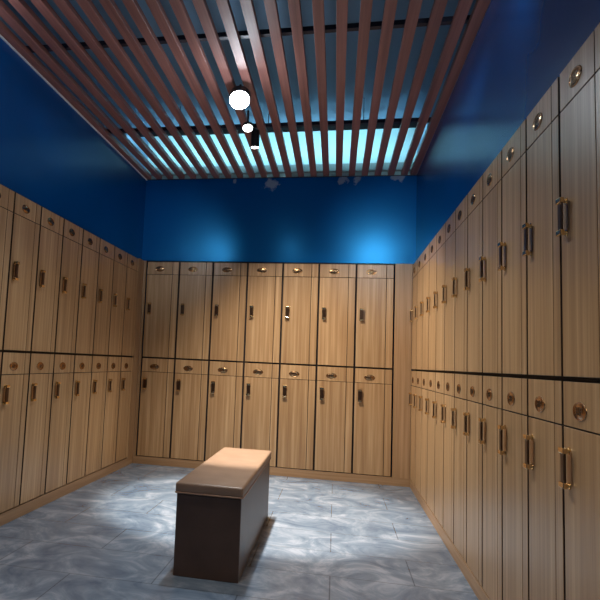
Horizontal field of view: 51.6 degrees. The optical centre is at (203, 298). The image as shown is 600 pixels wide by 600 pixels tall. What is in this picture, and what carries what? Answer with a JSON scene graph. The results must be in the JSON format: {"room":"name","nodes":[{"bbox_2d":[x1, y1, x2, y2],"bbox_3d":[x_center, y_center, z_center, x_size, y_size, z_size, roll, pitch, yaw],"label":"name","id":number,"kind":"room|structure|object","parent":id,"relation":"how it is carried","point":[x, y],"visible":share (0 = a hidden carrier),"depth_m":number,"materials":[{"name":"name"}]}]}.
{"room":"changing room","nodes":[
{"label":"changing room","id":0,"kind":"room"},
{"bbox_2d":[0,0,148,355],"bbox_3d":[-1.645,-0.412,2.806,0.570,3.291,7.873,1,-6,12],"label":"wall","id":1,"kind":"structure","parent":0,"point":[50,155],"depth_m":4.33,"materials":[{"name":"blue paint"}]},
{"bbox_2d":[0,456,132,525],"bbox_3d":[-1.072,1.374,4.197,0.018,0.071,3.546,1,-6,12],"label":"baseboard","id":2,"kind":"structure","parent":1,"relation":"attached to","point":[9,515],"depth_m":4.33,"materials":[{"name":"brown wood"}]},
{"bbox_2d":[0,34,146,180],"bbox_3d":[-1.356,-1.606,2.628,0.012,0.006,7.393,1,-6,12],"label":"trim","id":3,"kind":"structure","parent":1,"relation":"attached to","point":[1,36],"depth_m":4.33,"materials":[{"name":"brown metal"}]},
{"bbox_2d":[127,258,146,457],"bbox_3d":[-0.667,0.566,5.952,0.018,1.921,0.139,1,-6,12],"label":"trim","id":4,"kind":"structure","parent":1,"relation":"attached to","point":[141,262],"depth_m":5.94,"materials":[{"name":"brown wood"}]},
{"bbox_2d":[26,15,470,52],"bbox_3d":[0.167,-1.502,3.474,2.624,0.028,0.036,1,-6,12],"label":"carrier","id":5,"kind":"object","parent":1,"relation":"attached to","point":[422,22],"visible":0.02,"depth_m":3.39,"materials":[{"name":"black metal"}]},
{"bbox_2d":[107,117,430,133],"bbox_3d":[0.451,-1.358,4.786,2.624,0.028,0.036,1,-6,12],"label":"carrier","id":6,"kind":"object","parent":1,"relation":"attached to","point":[396,120],"visible":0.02,"depth_m":4.71,"materials":[{"name":"black metal"}]},
{"bbox_2d":[0,455,477,599],"bbox_3d":[-0.172,1.288,2.249,3.570,0.060,7.973,1,-6,12],"label":"floor","id":7,"kind":"structure","parent":0,"point":[112,537],"depth_m":3.35,"materials":[{"name":"grey stone"}]},
{"bbox_2d":[0,351,29,512],"bbox_3d":[-1.355,0.796,3.722,0.445,0.956,0.338,1,-6,12],"label":"locker","id":8,"kind":"object","parent":7,"relation":"on","point":[14,371],"visible":1,"depth_m":3.69,"materials":[{"name":"brown wood"}]},
{"bbox_2d":[0,191,40,351],"bbox_3d":[-1.310,-0.159,3.817,0.445,0.963,0.338,1,-6,12],"label":"locker","id":9,"kind":"object","parent":8,"relation":"on","point":[17,333],"visible":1,"depth_m":3.75,"materials":[{"name":"brown wood"}]},
{"bbox_2d":[14,351,53,503],"bbox_3d":[-1.283,0.832,4.053,0.445,0.956,0.338,1,-6,12],"label":"locker","id":10,"kind":"object","parent":7,"relation":"on","point":[34,458],"visible":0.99,"depth_m":3.99,"materials":[{"name":"brown wood"}]},
{"bbox_2d":[28,205,63,352],"bbox_3d":[-1.238,-0.122,4.148,0.445,0.963,0.338,1,-6,12],"label":"locker","id":11,"kind":"object","parent":10,"relation":"on","point":[51,224],"visible":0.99,"depth_m":4.08,"materials":[{"name":"brown wood"}]},
{"bbox_2d":[37,352,74,492],"bbox_3d":[-1.212,0.869,4.383,0.445,0.956,0.338,1,-6,12],"label":"locker","id":12,"kind":"object","parent":7,"relation":"on","point":[63,365],"visible":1,"depth_m":4.32,"materials":[{"name":"brown wood"}]},
{"bbox_2d":[52,217,82,353],"bbox_3d":[-1.166,-0.086,4.478,0.445,0.963,0.338,1,-6,12],"label":"locker","id":13,"kind":"object","parent":12,"relation":"on","point":[68,295],"visible":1,"depth_m":4.42,"materials":[{"name":"brown wood"}]},
{"bbox_2d":[60,353,91,483],"bbox_3d":[-1.140,0.905,4.713,0.445,0.956,0.338,1,-6,12],"label":"locker","id":14,"kind":"object","parent":7,"relation":"on","point":[76,459],"visible":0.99,"depth_m":4.65,"materials":[{"name":"brown wood"}]},
{"bbox_2d":[73,228,99,354],"bbox_3d":[-1.095,-0.050,4.809,0.445,0.963,0.338,1,-6,12],"label":"locker","id":15,"kind":"object","parent":14,"relation":"on","point":[90,242],"visible":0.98,"depth_m":4.75,"materials":[{"name":"brown wood"}]},
{"bbox_2d":[82,354,107,475],"bbox_3d":[-1.069,0.941,5.044,0.445,0.956,0.338,1,-6,12],"label":"locker","id":16,"kind":"object","parent":7,"relation":"on","point":[98,372],"visible":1,"depth_m":4.98,"materials":[{"name":"brown wood"}]},
{"bbox_2d":[91,238,114,354],"bbox_3d":[-1.023,-0.013,5.139,0.445,0.963,0.338,1,-6,12],"label":"locker","id":17,"kind":"object","parent":16,"relation":"on","point":[106,249],"visible":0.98,"depth_m":5.08,"materials":[{"name":"brown wood"}]},
{"bbox_2d":[83,354,120,468],"bbox_3d":[-0.997,0.978,5.374,0.445,0.956,0.338,1,-6,12],"label":"locker","id":18,"kind":"object","parent":7,"relation":"on","point":[113,362],"visible":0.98,"depth_m":5.32,"materials":[{"name":"brown wood"}]},
{"bbox_2d":[107,246,127,355],"bbox_3d":[-0.952,0.023,5.469,0.445,0.963,0.338,1,-6,12],"label":"locker","id":19,"kind":"object","parent":18,"relation":"on","point":[120,256],"visible":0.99,"depth_m":5.41,"materials":[{"name":"brown wood"}]},
{"bbox_2d":[105,355,132,461],"bbox_3d":[-0.925,1.014,5.704,0.445,0.956,0.338,1,-6,12],"label":"locker","id":20,"kind":"object","parent":7,"relation":"on","point":[124,404],"visible":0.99,"depth_m":5.65,"materials":[{"name":"brown wood"}]},
{"bbox_2d":[120,253,138,356],"bbox_3d":[-0.880,0.059,5.800,0.445,0.963,0.338,1,-6,12],"label":"locker","id":21,"kind":"object","parent":20,"relation":"on","point":[129,320],"visible":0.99,"depth_m":5.74,"materials":[{"name":"brown wood"}]},
{"bbox_2d":[137,357,175,457],"bbox_3d":[-0.426,1.079,6.118,0.338,0.956,0.445,1,-6,12],"label":"locker","id":22,"kind":"object","parent":7,"relation":"on","point":[158,374],"visible":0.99,"depth_m":5.92,"materials":[{"name":"brown wood"}]},
{"bbox_2d":[142,261,180,358],"bbox_3d":[-0.381,0.124,6.213,0.338,0.963,0.445,1,-6,12],"label":"locker","id":23,"kind":"object","parent":22,"relation":"on","point":[163,277],"visible":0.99,"depth_m":6.02,"materials":[{"name":"brown wood"}]},
{"bbox_2d":[170,359,212,460],"bbox_3d":[-0.094,1.087,6.045,0.338,0.956,0.445,1,-6,12],"label":"locker","id":24,"kind":"object","parent":7,"relation":"on","point":[190,401],"visible":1,"depth_m":5.85,"materials":[{"name":"brown wood"}]},
{"bbox_2d":[176,261,213,359],"bbox_3d":[-0.049,0.133,6.140,0.338,0.963,0.445,1,-6,12],"label":"locker","id":25,"kind":"object","parent":24,"relation":"on","point":[196,278],"visible":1,"depth_m":5.95,"materials":[{"name":"brown wood"}]},
{"bbox_2d":[173,447,270,582],"bbox_3d":[0.154,1.180,3.526,0.338,0.438,1.316,1,-6,12],"label":"bench","id":26,"kind":"object","parent":7,"relation":"on","point":[222,505],"visible":1,"depth_m":2.92,"materials":[{"name":"brown wood"}]},
{"bbox_2d":[176,447,270,497],"bbox_3d":[0.163,0.988,3.545,0.332,0.050,1.310,1,-6,12],"label":"cushion","id":27,"kind":"object","parent":26,"relation":"on","point":[231,472],"depth_m":3.19,"materials":[{"name":"beige leather"}]},
{"bbox_2d":[205,360,243,460],"bbox_3d":[0.238,1.096,5.972,0.338,0.956,0.445,1,-6,12],"label":"locker","id":28,"kind":"object","parent":7,"relation":"on","point":[226,378],"visible":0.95,"depth_m":5.79,"materials":[{"name":"brown wood"}]},
{"bbox_2d":[210,262,247,361],"bbox_3d":[0.283,0.141,6.067,0.338,0.963,0.445,1,-6,12],"label":"locker","id":29,"kind":"object","parent":28,"relation":"on","point":[230,279],"visible":1,"depth_m":5.88,"materials":[{"name":"brown wood"}]},
{"bbox_2d":[241,362,279,466],"bbox_3d":[0.570,1.105,5.899,0.338,0.956,0.445,1,-6,12],"label":"locker","id":30,"kind":"object","parent":7,"relation":"on","point":[260,409],"visible":0.94,"depth_m":5.71,"materials":[{"name":"brown wood"}]},
{"bbox_2d":[244,262,283,363],"bbox_3d":[0.616,0.150,5.994,0.338,0.963,0.445,1,-6,12],"label":"locker","id":31,"kind":"object","parent":30,"relation":"on","point":[265,280],"visible":1,"depth_m":5.80,"materials":[{"name":"brown wood"}]},
{"bbox_2d":[277,364,317,469],"bbox_3d":[0.902,1.113,5.826,0.338,0.956,0.445,1,-6,12],"label":"locker","id":32,"kind":"object","parent":7,"relation":"on","point":[297,384],"visible":1,"depth_m":5.63,"materials":[{"name":"brown wood"}]},
{"bbox_2d":[280,263,319,364],"bbox_3d":[0.948,0.158,5.922,0.338,0.963,0.445,1,-6,12],"label":"locker","id":33,"kind":"object","parent":32,"relation":"on","point":[300,297],"visible":0.99,"depth_m":5.73,"materials":[{"name":"brown wood"}]},
{"bbox_2d":[314,366,353,473],"bbox_3d":[1.234,1.121,5.753,0.338,0.956,0.445,1,-6,12],"label":"locker","id":34,"kind":"object","parent":7,"relation":"on","point":[334,384],"visible":1,"depth_m":5.56,"materials":[{"name":"brown wood"}]},
{"bbox_2d":[317,263,355,366],"bbox_3d":[1.280,0.167,5.849,0.338,0.963,0.445,1,-6,12],"label":"locker","id":35,"kind":"object","parent":34,"relation":"on","point":[337,281],"visible":1,"depth_m":5.66,"materials":[{"name":"brown wood"}]},
{"bbox_2d":[352,367,392,476],"bbox_3d":[1.566,1.130,5.681,0.338,0.956,0.445,1,-6,12],"label":"locker","id":36,"kind":"object","parent":7,"relation":"on","point":[372,398],"visible":1,"depth_m":5.49,"materials":[{"name":"brown wood"}]},
{"bbox_2d":[354,264,393,368],"bbox_3d":[1.611,0.175,5.776,0.338,0.963,0.445,1,-6,12],"label":"locker","id":37,"kind":"object","parent":36,"relation":"on","point":[374,309],"visible":1,"depth_m":5.58,"materials":[{"name":"brown wood"}]},
{"bbox_2d":[408,370,420,484],"bbox_3d":[2.000,1.103,5.209,0.445,0.956,0.338,1,-6,12],"label":"locker","id":38,"kind":"object","parent":7,"relation":"on","point":[413,373],"visible":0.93,"depth_m":5.25,"materials":[{"name":"brown wood"}]},
{"bbox_2d":[409,259,418,369],"bbox_3d":[2.045,0.149,5.304,0.445,0.963,0.338,1,-6,12],"label":"locker","id":39,"kind":"object","parent":38,"relation":"on","point":[415,265],"visible":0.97,"depth_m":5.34,"materials":[{"name":"brown wood"}]},
{"bbox_2d":[413,370,423,492],"bbox_3d":[1.929,1.067,4.879,0.445,0.956,0.338,1,-6,12],"label":"locker","id":40,"kind":"object","parent":7,"relation":"on","point":[419,388],"visible":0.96,"depth_m":4.91,"materials":[{"name":"brown wood"}]},
{"bbox_2d":[414,252,423,370],"bbox_3d":[1.974,0.112,4.974,0.445,0.963,0.338,1,-6,12],"label":"locker","id":41,"kind":"object","parent":40,"relation":"on","point":[420,259],"visible":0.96,"depth_m":5.01,"materials":[{"name":"brown wood"}]},
{"bbox_2d":[419,371,439,502],"bbox_3d":[1.857,1.031,4.548,0.445,0.956,0.338,1,-6,12],"label":"locker","id":42,"kind":"object","parent":7,"relation":"on","point":[424,418],"visible":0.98,"depth_m":4.58,"materials":[{"name":"brown wood"}]},
{"bbox_2d":[420,244,430,370],"bbox_3d":[1.902,0.076,4.644,0.445,0.963,0.338,1,-6,12],"label":"locker","id":43,"kind":"object","parent":42,"relation":"on","point":[425,316],"visible":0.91,"depth_m":4.68,"materials":[{"name":"brown wood"}]},
{"bbox_2d":[425,371,437,513],"bbox_3d":[1.785,0.994,4.218,0.445,0.956,0.338,1,-6,12],"label":"locker","id":44,"kind":"object","parent":7,"relation":"on","point":[431,375],"visible":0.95,"depth_m":4.25,"materials":[{"name":"brown wood"}]},
{"bbox_2d":[426,234,437,370],"bbox_3d":[1.831,0.040,4.313,0.445,0.963,0.338,1,-6,12],"label":"locker","id":45,"kind":"object","parent":44,"relation":"on","point":[433,244],"visible":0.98,"depth_m":4.34,"materials":[{"name":"brown wood"}]},
{"bbox_2d":[432,372,456,526],"bbox_3d":[1.714,0.958,3.888,0.445,0.956,0.338,1,-6,12],"label":"locker","id":46,"kind":"object","parent":7,"relation":"on","point":[439,396],"visible":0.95,"depth_m":3.92,"materials":[{"name":"brown wood"}]},
{"bbox_2d":[433,223,446,371],"bbox_3d":[1.759,0.003,3.983,0.445,0.963,0.338,1,-6,12],"label":"locker","id":47,"kind":"object","parent":46,"relation":"on","point":[440,308],"visible":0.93,"depth_m":4.01,"materials":[{"name":"brown wood"}]},
{"bbox_2d":[441,372,474,543],"bbox_3d":[1.642,0.921,3.557,0.445,0.956,0.338,1,-6,12],"label":"locker","id":48,"kind":"object","parent":7,"relation":"on","point":[449,377],"visible":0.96,"depth_m":3.59,"materials":[{"name":"brown wood"}]},
{"bbox_2d":[442,210,457,372],"bbox_3d":[1.688,-0.033,3.652,0.445,0.963,0.338,1,-6,12],"label":"locker","id":49,"kind":"object","parent":48,"relation":"on","point":[450,237],"visible":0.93,"depth_m":3.68,"materials":[{"name":"brown wood"}]},
{"bbox_2d":[451,373,473,562],"bbox_3d":[1.571,0.885,3.227,0.445,0.956,0.338,1,-6,12],"label":"locker","id":50,"kind":"object","parent":7,"relation":"on","point":[460,440],"visible":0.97,"depth_m":3.25,"materials":[{"name":"brown wood"}]},
{"bbox_2d":[452,194,470,372],"bbox_3d":[1.616,-0.070,3.322,0.445,0.963,0.338,1,-6,12],"label":"locker","id":51,"kind":"object","parent":50,"relation":"on","point":[461,296],"visible":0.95,"depth_m":3.35,"materials":[{"name":"brown wood"}]},
{"bbox_2d":[463,374,491,586],"bbox_3d":[1.499,0.849,2.896,0.445,0.956,0.338,1,-6,12],"label":"locker","id":52,"kind":"object","parent":7,"relation":"on","point":[474,381],"visible":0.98,"depth_m":2.92,"materials":[{"name":"brown wood"}]},
{"bbox_2d":[464,175,486,373],"bbox_3d":[1.544,-0.106,2.992,0.445,0.963,0.338,1,-6,12],"label":"locker","id":53,"kind":"object","parent":52,"relation":"on","point":[475,196],"visible":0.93,"depth_m":3.02,"materials":[{"name":"brown wood"}]},
{"bbox_2d":[478,374,527,599],"bbox_3d":[1.428,0.812,2.566,0.445,0.956,0.338,1,-6,12],"label":"locker","id":54,"kind":"object","parent":7,"relation":"on","point":[493,409],"visible":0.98,"depth_m":2.58,"materials":[{"name":"brown wood"}]},
{"bbox_2d":[479,150,506,374],"bbox_3d":[1.473,-0.142,2.661,0.445,0.963,0.338,1,-6,12],"label":"locker","id":55,"kind":"object","parent":54,"relation":"on","point":[491,277],"visible":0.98,"depth_m":2.69,"materials":[{"name":"brown wood"}]},
{"bbox_2d":[498,376,562,599],"bbox_3d":[1.356,0.776,2.236,0.445,0.956,0.338,1,-6,12],"label":"locker","id":56,"kind":"object","parent":7,"relation":"on","point":[515,388],"visible":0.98,"depth_m":2.26,"materials":[{"name":"brown wood"}]},
{"bbox_2d":[498,119,532,376],"bbox_3d":[1.401,-0.179,2.331,0.445,0.963,0.338,1,-6,12],"label":"locker","id":57,"kind":"object","parent":56,"relation":"on","point":[514,266],"visible":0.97,"depth_m":2.35,"materials":[{"name":"brown wood"}]},
{"bbox_2d":[523,377,597,599],"bbox_3d":[1.284,0.740,1.905,0.445,0.956,0.338,1,-6,12],"label":"locker","id":58,"kind":"object","parent":7,"relation":"on","point":[547,575],"visible":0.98,"depth_m":1.95,"materials":[{"name":"brown wood"}]},
{"bbox_2d":[522,77,568,378],"bbox_3d":[1.330,-0.215,2.001,0.445,0.963,0.338,1,-6,12],"label":"locker","id":59,"kind":"object","parent":58,"relation":"on","point":[543,249],"visible":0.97,"depth_m":2.02,"materials":[{"name":"brown wood"}]},
{"bbox_2d":[558,379,599,599],"bbox_3d":[1.213,0.703,1.575,0.445,0.956,0.338,1,-6,12],"label":"locker","id":60,"kind":"object","parent":7,"relation":"on","point":[580,454],"visible":1,"depth_m":1.67,"materials":[{"name":"brown wood"}]},
{"bbox_2d":[555,23,599,380],"bbox_3d":[1.258,-0.252,1.670,0.445,0.963,0.338,1,-6,12],"label":"locker","id":61,"kind":"object","parent":60,"relation":"on","point":[578,204],"visible":1,"depth_m":1.72,"materials":[{"name":"brown wood"}]},
{"bbox_3d":[-1.426,0.759,3.392,0.445,0.956,0.338,1,-6,12],"label":"locker","id":62,"kind":"object","parent":7,"relation":"on","visible":0},
{"bbox_2d":[0,184,14,349],"bbox_3d":[-1.381,-0.195,3.487,0.445,0.963,0.338,1,-6,12],"label":"locker","id":63,"kind":"object","parent":62,"relation":"on","point":[6,194],"visible":1,"depth_m":3.56,"materials":[{"name":"brown wood"}]},
{"bbox_2d":[47,0,458,127],"bbox_3d":[-0.013,-2.063,2.583,3.570,0.100,7.973,1,-6,12],"label":"ceiling","id":64,"kind":"structure","parent":0,"point":[282,5],"depth_m":4.52,"materials":[{"name":"blue"}]},
{"bbox_2d":[0,20,151,178],"bbox_3d":[-1.333,-1.627,2.622,0.057,0.036,7.367,1,-6,12],"label":"ceiling slat","id":65,"kind":"object","parent":64,"relation":"attached to","point":[5,31],"visible":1,"depth_m":4.24,"materials":[{"name":"brown wood"}]},
{"bbox_2d":[0,0,161,178],"bbox_3d":[-1.224,-1.624,2.598,0.057,0.036,7.367,1,-6,12],"label":"ceiling slat","id":66,"kind":"object","parent":64,"relation":"attached to","point":[10,18],"visible":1,"depth_m":4.04,"materials":[{"name":"brown wood"}]},
{"bbox_2d":[8,0,172,178],"bbox_3d":[-1.108,-1.621,2.573,0.057,0.036,7.367,1,-6,12],"label":"ceiling slat","id":67,"kind":"object","parent":64,"relation":"attached to","point":[21,6],"visible":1,"depth_m":3.96,"materials":[{"name":"brown wood"}]},
{"bbox_2d":[30,0,184,178],"bbox_3d":[-0.992,-1.618,2.547,0.057,0.036,7.367,1,-6,12],"label":"ceiling slat","id":68,"kind":"object","parent":64,"relation":"attached to","point":[43,6],"visible":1,"depth_m":3.96,"materials":[{"name":"brown wood"}]},
{"bbox_2d":[53,0,195,178],"bbox_3d":[-0.876,-1.615,2.522,0.057,0.036,7.367,1,-6,12],"label":"ceiling slat","id":69,"kind":"object","parent":64,"relation":"attached to","point":[65,6],"visible":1,"depth_m":3.93,"materials":[{"name":"brown wood"}]},
{"bbox_2d":[76,0,207,177],"bbox_3d":[-0.760,-1.612,2.497,0.057,0.036,7.367,1,-6,12],"label":"ceiling slat","id":70,"kind":"object","parent":64,"relation":"attached to","point":[87,6],"visible":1,"depth_m":3.93,"materials":[{"name":"brown wood"}]},
{"bbox_2d":[99,0,219,177],"bbox_3d":[-0.644,-1.609,2.471,0.057,0.036,7.367,1,-6,12],"label":"ceiling slat","id":71,"kind":"object","parent":64,"relation":"attached to","point":[110,6],"visible":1,"depth_m":3.91,"materials":[{"name":"brown wood"}]},
{"bbox_2d":[122,0,230,177],"bbox_3d":[-0.528,-1.606,2.446,0.057,0.036,7.367,1,-6,12],"label":"ceiling slat","id":72,"kind":"object","parent":64,"relation":"attached to","point":[132,6],"visible":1,"depth_m":3.89,"materials":[{"name":"brown wood"}]},
{"bbox_2d":[145,0,242,177],"bbox_3d":[-0.412,-1.603,2.420,0.057,0.036,7.367,1,-6,12],"label":"ceiling slat","id":73,"kind":"object","parent":64,"relation":"attached to","point":[156,8],"visible":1,"depth_m":3.88,"materials":[{"name":"brown wood"}]},
{"bbox_2d":[168,0,254,177],"bbox_3d":[-0.296,-1.600,2.395,0.057,0.036,7.367,1,-6,12],"label":"ceiling slat","id":74,"kind":"object","parent":64,"relation":"attached to","point":[178,6],"visible":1,"depth_m":3.87,"materials":[{"name":"brown wood"}]},
{"bbox_2d":[192,0,266,176],"bbox_3d":[-0.180,-1.597,2.369,0.057,0.036,7.367,1,-6,12],"label":"ceiling slat","id":75,"kind":"object","parent":64,"relation":"attached to","point":[201,6],"visible":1,"depth_m":3.65,"materials":[{"name":"brown wood"}]},
{"bbox_2d":[216,0,279,176],"bbox_3d":[-0.064,-1.594,2.344,0.057,0.036,7.367,1,-6,12],"label":"ceiling slat","id":76,"kind":"object","parent":64,"relation":"attached to","point":[224,6],"visible":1,"depth_m":3.81,"materials":[{"name":"brown wood"}]},
{"bbox_2d":[229,84,250,109],"bbox_3d":[0.235,-1.316,3.943,0.142,0.171,0.146,1,-6,12],"label":"spotlight","id":77,"kind":"object","parent":76,"relation":"hanging from","point":[239,96],"visible":1,"depth_m":3.92,"materials":[{"name":"black metal"}]},
{"bbox_2d":[242,110,252,131],"bbox_3d":[0.320,-1.278,4.370,0.078,0.154,0.080,1,-6,12],"label":"spotlight","id":78,"kind":"object","parent":76,"relation":"attached to","point":[247,126],"visible":1,"depth_m":4.36,"materials":[{"name":"black metal"}]},
{"bbox_2d":[251,129,259,148],"bbox_3d":[0.404,-1.245,4.753,0.066,0.136,0.066,1,-6,12],"label":"spotlight","id":79,"kind":"object","parent":76,"relation":"hanging from","point":[255,133],"visible":0.98,"depth_m":4.73,"materials":[{"name":"black metal"}]},
{"bbox_2d":[240,0,291,176],"bbox_3d":[0.051,-1.591,2.318,0.057,0.036,7.367,1,-6,12],"label":"ceiling slat","id":80,"kind":"object","parent":64,"relation":"attached to","point":[247,6],"visible":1,"depth_m":3.83,"materials":[{"name":"brown wood"}]},
{"bbox_2d":[138,106,416,136],"bbox_3d":[0.577,-1.589,5.332,2.528,0.240,0.105,1,-6,12],"label":"ceiling beam","id":81,"kind":"structure","parent":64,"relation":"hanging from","point":[412,125],"depth_m":5.26,"materials":[{"name":"black metal"}]},
{"bbox_2d":[264,0,303,176],"bbox_3d":[0.167,-1.588,2.293,0.057,0.036,7.367,1,-6,12],"label":"ceiling slat","id":82,"kind":"object","parent":64,"relation":"attached to","point":[271,9],"visible":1,"depth_m":3.82,"materials":[{"name":"brown wood"}]},
{"bbox_2d":[288,0,316,175],"bbox_3d":[0.283,-1.585,2.268,0.057,0.036,7.367,1,-6,12],"label":"ceiling slat","id":83,"kind":"object","parent":64,"relation":"attached to","point":[294,6],"visible":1,"depth_m":3.80,"materials":[{"name":"brown wood"}]},
{"bbox_2d":[312,0,328,175],"bbox_3d":[0.399,-1.582,2.242,0.057,0.036,7.367,1,-6,12],"label":"ceiling slat","id":84,"kind":"object","parent":64,"relation":"attached to","point":[317,5],"visible":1,"depth_m":3.78,"materials":[{"name":"brown wood"}]},
{"bbox_2d":[336,0,347,175],"bbox_3d":[0.515,-1.579,2.217,0.057,0.036,7.367,1,-6,12],"label":"ceiling slat","id":85,"kind":"object","parent":64,"relation":"attached to","point":[341,5],"visible":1,"depth_m":3.76,"materials":[{"name":"brown wood"}]},
{"bbox_2d":[349,0,372,175],"bbox_3d":[0.631,-1.576,2.191,0.057,0.036,7.367,1,-6,12],"label":"ceiling slat","id":86,"kind":"object","parent":64,"relation":"attached to","point":[365,5],"visible":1,"depth_m":3.76,"materials":[{"name":"brown wood"}]},
{"bbox_2d":[362,0,397,175],"bbox_3d":[0.747,-1.573,2.166,0.057,0.036,7.367,1,-6,12],"label":"ceiling slat","id":87,"kind":"object","parent":64,"relation":"attached to","point":[390,6],"visible":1,"depth_m":3.75,"materials":[{"name":"brown wood"}]},
{"bbox_2d":[375,0,422,174],"bbox_3d":[0.863,-1.570,2.140,0.057,0.036,7.367,1,-6,12],"label":"ceiling slat","id":88,"kind":"object","parent":64,"relation":"attached to","point":[414,7],"visible":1,"depth_m":3.74,"materials":[{"name":"brown wood"}]},
{"bbox_2d":[388,0,447,174],"bbox_3d":[0.979,-1.567,2.115,0.057,0.036,7.367,1,-6,12],"label":"ceiling slat","id":89,"kind":"object","parent":64,"relation":"attached to","point":[438,8],"visible":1,"depth_m":3.73,"materials":[{"name":"brown wood"}]},
{"bbox_2d":[401,0,472,174],"bbox_3d":[1.095,-1.565,2.090,0.057,0.036,7.367,1,-6,12],"label":"ceiling slat","id":90,"kind":"object","parent":64,"relation":"attached to","point":[463,7],"visible":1,"depth_m":3.71,"materials":[{"name":"brown wood"}]},
{"bbox_2d":[410,0,490,174],"bbox_3d":[1.176,-1.562,2.072,0.057,0.036,7.367,1,-6,12],"label":"ceiling slat","id":91,"kind":"object","parent":64,"relation":"attached to","point":[480,8],"visible":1,"depth_m":3.71,"materials":[{"name":"brown wood"}]},
{"bbox_2d":[127,128,421,475],"bbox_3d":[0.706,0.029,6.104,3.570,3.291,0.580,1,-6,12],"label":"wall","id":92,"kind":"structure","parent":0,"point":[369,219],"depth_m":5.89,"materials":[{"name":"blue paint"}]},
{"bbox_2d":[132,456,409,486],"bbox_3d":[0.566,1.597,5.652,2.570,0.071,0.018,1,-6,12],"label":"baseboard","id":93,"kind":"structure","parent":92,"relation":"attached to","point":[346,477],"depth_m":5.56,"materials":[{"name":"brown wood"}]},
{"bbox_2d":[146,162,413,175],"bbox_3d":[0.698,-1.258,5.923,2.628,0.070,0.050,1,-6,12],"label":"trim","id":94,"kind":"structure","parent":92,"relation":"attached to","point":[319,167],"depth_m":5.84,"materials":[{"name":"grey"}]},
{"bbox_2d":[147,175,416,179],"bbox_3d":[0.704,-1.179,5.932,2.616,0.004,0.014,1,-6,12],"label":"trim","id":95,"kind":"structure","parent":92,"relation":"attached to","point":[372,175],"depth_m":5.91,"materials":[{"name":"brown wood"}]},
{"bbox_2d":[392,264,412,478],"bbox_3d":[1.795,0.637,5.491,0.150,1.921,0.018,1,-6,12],"label":"trim","id":96,"kind":"structure","parent":92,"relation":"attached to","point":[402,326],"depth_m":5.48,"materials":[{"name":"brown wood"}]},
{"bbox_2d":[416,0,599,259],"bbox_3d":[1.478,-0.332,2.121,0.572,3.291,7.873,1,-6,12],"label":"wall","id":97,"kind":"structure","parent":0,"point":[519,48],"depth_m":2.88,"materials":[{"name":"blue paint"}]},
{"bbox_2d":[410,479,489,599],"bbox_3d":[1.327,1.373,3.052,0.018,0.071,4.763,1,-6,12],"label":"baseboard","id":98,"kind":"structure","parent":97,"relation":"attached to","point":[471,579],"depth_m":3.38,"materials":[{"name":"brown wood"}]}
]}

